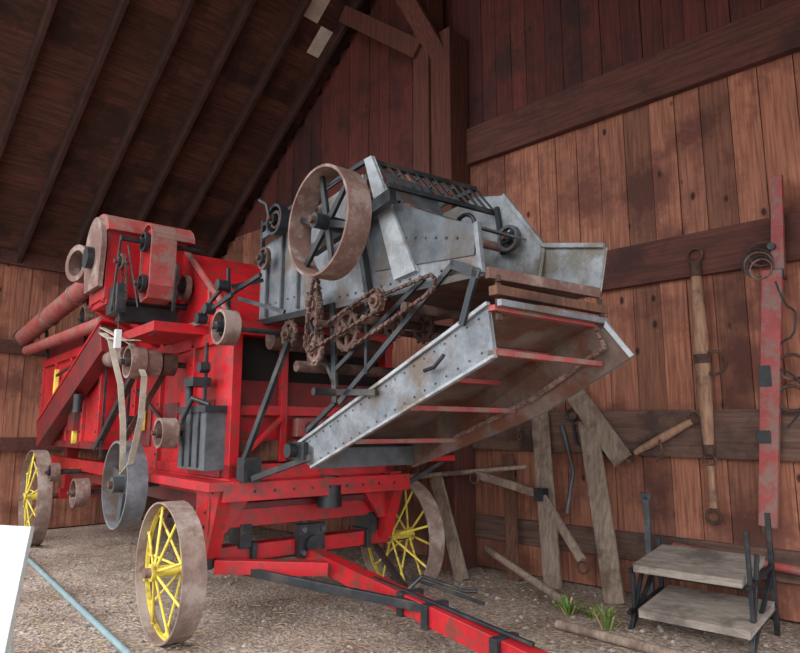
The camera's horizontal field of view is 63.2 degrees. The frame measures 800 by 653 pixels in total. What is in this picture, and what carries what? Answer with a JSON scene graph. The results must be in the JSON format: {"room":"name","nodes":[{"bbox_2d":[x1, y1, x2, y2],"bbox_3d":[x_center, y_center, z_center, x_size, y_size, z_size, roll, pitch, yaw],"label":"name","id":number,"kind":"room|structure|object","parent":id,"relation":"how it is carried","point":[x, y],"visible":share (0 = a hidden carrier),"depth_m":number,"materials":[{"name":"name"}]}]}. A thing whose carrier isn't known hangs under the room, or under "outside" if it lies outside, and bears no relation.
{"room":"farm building","nodes":[
{"label":"farm building","id":0,"kind":"room"},
{"bbox_2d":[0,263,171,528],"bbox_3d":[-5.967,0.959,9.740,0.087,4.184,6.480,-9,-13,43],"label":"wall","id":1,"kind":"structure","parent":0,"point":[24,291],"depth_m":9.98,"materials":[{"name":"brown wood"}]},
{"bbox_2d":[0,248,84,450],"bbox_3d":[-5.974,0.325,9.722,0.072,3.030,6.300,-9,-13,43],"label":"trim","id":2,"kind":"structure","parent":1,"relation":"attached to","point":[7,256],"depth_m":9.91,"materials":[{"name":"brown wood"}]},
{"bbox_2d":[0,0,372,258],"bbox_3d":[-1.425,-3.725,6.097,12.683,5.389,6.550,-9,-13,43],"label":"ceiling","id":3,"kind":"structure","parent":0,"point":[76,30],"depth_m":9.43,"materials":[{"name":"brown wood"}]},
{"bbox_2d":[0,0,363,262],"bbox_3d":[-1.447,-3.632,6.034,12.604,5.450,6.450,-9,-13,43],"label":"rafters","id":4,"kind":"object","parent":3,"relation":"attached to","point":[300,10],"visible":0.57,"depth_m":9.52,"materials":[{"name":"brown wood"}]},
{"bbox_2d":[13,517,799,652],"bbox_3d":[0.000,2.405,4.679,60.000,0.329,60.000,0,-9,0],"label":"ground","id":5,"kind":"structure","parent":0,"point":[95,564],"depth_m":5.39,"materials":[{"name":"gravel"}]},
{"bbox_2d":[0,525,34,652],"bbox_3d":[-2.040,1.524,3.257,0.320,1.037,0.513,0,-9,0],"label":"sign board","id":6,"kind":"object","parent":5,"relation":"on","point":[15,541],"visible":1,"depth_m":3.25,"materials":[{"name":"paint"}]},
{"bbox_2d":[27,557,132,652],"bbox_3d":[-3.295,2.489,6.235,0.050,0.050,4.926,7,-11,-37],"label":"pipe","id":7,"kind":"object","parent":5,"relation":"on","point":[98,625],"visible":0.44,"depth_m":5.29,"materials":[{"name":"silver metal"}]},
{"bbox_2d":[12,156,633,652],"bbox_3d":[-1.680,0.810,6.526,3.118,3.463,9.751,7,-12,-38],"label":"machine","id":8,"kind":"object","parent":5,"relation":"on","point":[244,395],"visible":0.99,"depth_m":4.87,"materials":[{"name":"metal"}]},
{"bbox_2d":[339,0,475,570],"bbox_3d":[-0.320,-1.556,8.110,1.982,8.634,1.322,-9,-13,43],"label":"timber post","id":9,"kind":"object","parent":5,"relation":"on","point":[439,55],"visible":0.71,"depth_m":7.97,"materials":[{"name":"brown wood"}]},
{"bbox_2d":[430,477,468,580],"bbox_3d":[0.513,2.113,6.878,0.086,1.076,0.695,4,-10,-25],"label":"wooden stake","id":10,"kind":"object","parent":5,"relation":"on","point":[452,541],"visible":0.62,"depth_m":6.82,"materials":[{"name":"brown wood"}]},
{"bbox_2d":[502,453,520,580],"bbox_3d":[1.159,1.973,6.791,0.121,1.270,0.350,0,-9,2],"label":"board","id":11,"kind":"object","parent":5,"relation":"on","point":[510,505],"visible":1,"depth_m":6.76,"materials":[{"name":"brown wood"}]},
{"bbox_2d":[484,546,563,603],"bbox_3d":[1.151,2.333,6.163,0.070,0.328,1.145,5,-10,-27],"label":"pole","id":12,"kind":"object","parent":5,"relation":"on","point":[544,588],"visible":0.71,"depth_m":6.09,"materials":[{"name":"brown wood"}]},
{"bbox_2d":[531,412,562,588],"bbox_3d":[1.461,1.628,6.536,0.150,1.874,0.456,1,-9,-4],"label":"board","id":13,"kind":"object","parent":5,"relation":"on","point":[549,541],"visible":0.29,"depth_m":6.47,"materials":[{"name":"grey wood"}]},
{"bbox_2d":[469,471,588,574],"bbox_3d":[1.280,1.873,6.379,0.246,0.840,1.428,8,-12,-40],"label":"bar","id":14,"kind":"object","parent":13,"relation":"attached to","point":[539,494],"visible":1,"depth_m":6.31,"materials":[{"name":"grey wood"}]},
{"bbox_2d":[550,593,591,615],"bbox_3d":[1.374,2.306,5.365,0.396,0.142,0.368,-9,-13,43],"label":"plant","id":15,"kind":"object","parent":5,"relation":"on","point":[569,608],"visible":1,"depth_m":5.36,"materials":[{"name":"plant"}]},
{"bbox_2d":[577,602,606,619],"bbox_3d":[1.542,2.315,5.277,0.308,0.095,0.360,2,-9,-10],"label":"plant","id":16,"kind":"object","parent":5,"relation":"on","point":[593,609],"visible":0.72,"depth_m":5.28,"materials":[{"name":"plant"}]},
{"bbox_2d":[578,421,625,603],"bbox_3d":[1.862,1.675,6.038,0.144,1.644,0.618,1,-9,-5],"label":"board","id":17,"kind":"object","parent":5,"relation":"on","point":[605,539],"visible":0.8,"depth_m":5.97,"materials":[{"name":"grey wood"}]},
{"bbox_2d":[590,603,623,630],"bbox_3d":[1.622,2.221,4.979,0.337,0.187,0.375,-4,-10,24],"label":"plant","id":18,"kind":"object","parent":5,"relation":"on","point":[610,618],"visible":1,"depth_m":4.95,"materials":[{"name":"plant"}]},
{"bbox_2d":[555,619,681,652],"bbox_3d":[1.517,2.217,4.613,0.070,0.070,0.953,8,-12,-41],"label":"pole","id":19,"kind":"object","parent":5,"relation":"on","point":[612,638],"visible":1,"depth_m":4.59,"materials":[{"name":"brown wood"}]},
{"bbox_2d":[640,492,654,594],"bbox_3d":[2.158,1.933,5.622,0.090,0.960,0.060,-9,-13,43],"label":"post","id":20,"kind":"object","parent":5,"relation":"on","point":[646,497],"visible":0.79,"depth_m":5.63,"materials":[{"name":"grey metal"}]},
{"bbox_2d":[627,513,780,652],"bbox_3d":[2.262,1.868,4.935,0.892,0.890,0.702,-9,-13,43],"label":"shelf","id":21,"kind":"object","parent":5,"relation":"on","point":[721,613],"depth_m":4.83,"materials":[{"name":"grey wood"}]},
{"bbox_2d":[410,465,526,478],"bbox_3d":[0.679,1.574,6.995,1.337,0.202,0.489,-9,-13,43],"label":"wooden pole","id":22,"kind":"object","parent":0,"point":[518,467],"depth_m":6.95,"materials":[{"name":"brown wood"}]},
{"bbox_2d":[193,0,799,622],"bbox_3d":[1.046,-1.691,7.805,13.350,8.806,0.094,-9,-13,43],"label":"wall","id":23,"kind":"structure","parent":0,"point":[704,157],"depth_m":6.42,"materials":[{"name":"brown wood"}]},
{"bbox_2d":[517,424,522,444],"bbox_3d":[1.279,1.024,6.909,0.090,0.460,0.060,-9,-13,43],"label":"hanging chain","id":24,"kind":"object","parent":23,"relation":"hanging from","point":[519,424],"visible":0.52,"depth_m":6.89,"materials":[{"name":"black metal"}]},
{"bbox_2d":[560,425,574,513],"bbox_3d":[1.650,1.416,6.481,0.135,0.860,0.155,4,-10,-22],"label":"rod","id":25,"kind":"object","parent":23,"relation":"attached to","point":[569,495],"visible":1,"depth_m":6.43,"materials":[{"name":"grey metal"}]},
{"bbox_2d":[565,407,577,444],"bbox_3d":[1.728,0.998,6.523,0.144,0.374,0.034,-9,-13,43],"label":"iron hook","id":26,"kind":"object","parent":23,"relation":"attached to","point":[570,408],"visible":0.92,"depth_m":6.51,"materials":[{"name":"black metal"}]},
{"bbox_2d":[567,389,631,466],"bbox_3d":[1.880,0.901,6.327,0.050,0.898,0.749,8,-12,-41],"label":"board","id":27,"kind":"object","parent":23,"relation":"attached to","point":[583,405],"visible":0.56,"depth_m":6.24,"materials":[{"name":"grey wood"}]},
{"bbox_2d":[466,0,799,165],"bbox_3d":[3.313,-2.566,5.607,6.880,0.460,0.090,-9,-13,43],"label":"wooden beam","id":28,"kind":"structure","parent":23,"relation":"attached to","point":[771,33],"depth_m":6.38,"materials":[{"name":"brown wood"}]},
{"bbox_2d":[473,409,799,461],"bbox_3d":[3.320,0.851,5.067,6.885,0.500,0.061,-9,-13,43],"label":"wooden beam","id":29,"kind":"structure","parent":23,"relation":"attached to","point":[735,430],"depth_m":5.85,"materials":[{"name":"brown wood"}]},
{"bbox_2d":[475,514,799,584],"bbox_3d":[3.327,1.865,4.913,6.881,0.280,0.056,-9,-13,43],"label":"trim","id":30,"kind":"structure","parent":23,"relation":"attached to","point":[630,545],"depth_m":6.07,"materials":[{"name":"brown wood"}]},
{"bbox_2d":[625,410,699,462],"bbox_3d":[2.355,1.000,5.868,0.722,0.482,0.094,-9,-13,43],"label":"singletree","id":31,"kind":"object","parent":23,"relation":"attached to","point":[668,434],"visible":0.97,"depth_m":5.82,"materials":[{"name":"beige wood"}]},
{"bbox_2d":[602,211,799,291],"bbox_3d":[3.493,-0.775,5.159,6.400,0.400,0.072,-9,-13,43],"label":"wooden beam","id":32,"kind":"structure","parent":23,"relation":"attached to","point":[723,248],"depth_m":5.90,"materials":[{"name":"brown wood"}]},
{"bbox_2d":[686,247,727,524],"bbox_3d":[2.708,0.473,5.642,0.291,2.428,0.144,-9,-13,43],"label":"singletree","id":33,"kind":"object","parent":23,"relation":"attached to","point":[702,361],"visible":1,"depth_m":5.65,"materials":[{"name":"beige wood"}]},
{"bbox_2d":[672,542,799,575],"bbox_3d":[2.790,1.897,5.270,0.070,0.150,1.155,9,-13,-44],"label":"bar","id":34,"kind":"object","parent":23,"relation":"attached to","point":[779,567],"visible":0.28,"depth_m":5.05,"materials":[{"name":"red metal"}]},
{"bbox_2d":[740,174,799,532],"bbox_3d":[3.048,0.185,5.275,0.446,2.902,0.152,-8,-12,40],"label":"board","id":35,"kind":"object","parent":23,"relation":"attached to","point":[770,369],"visible":1,"depth_m":5.24,"materials":[{"name":"red wood"}]}
]}

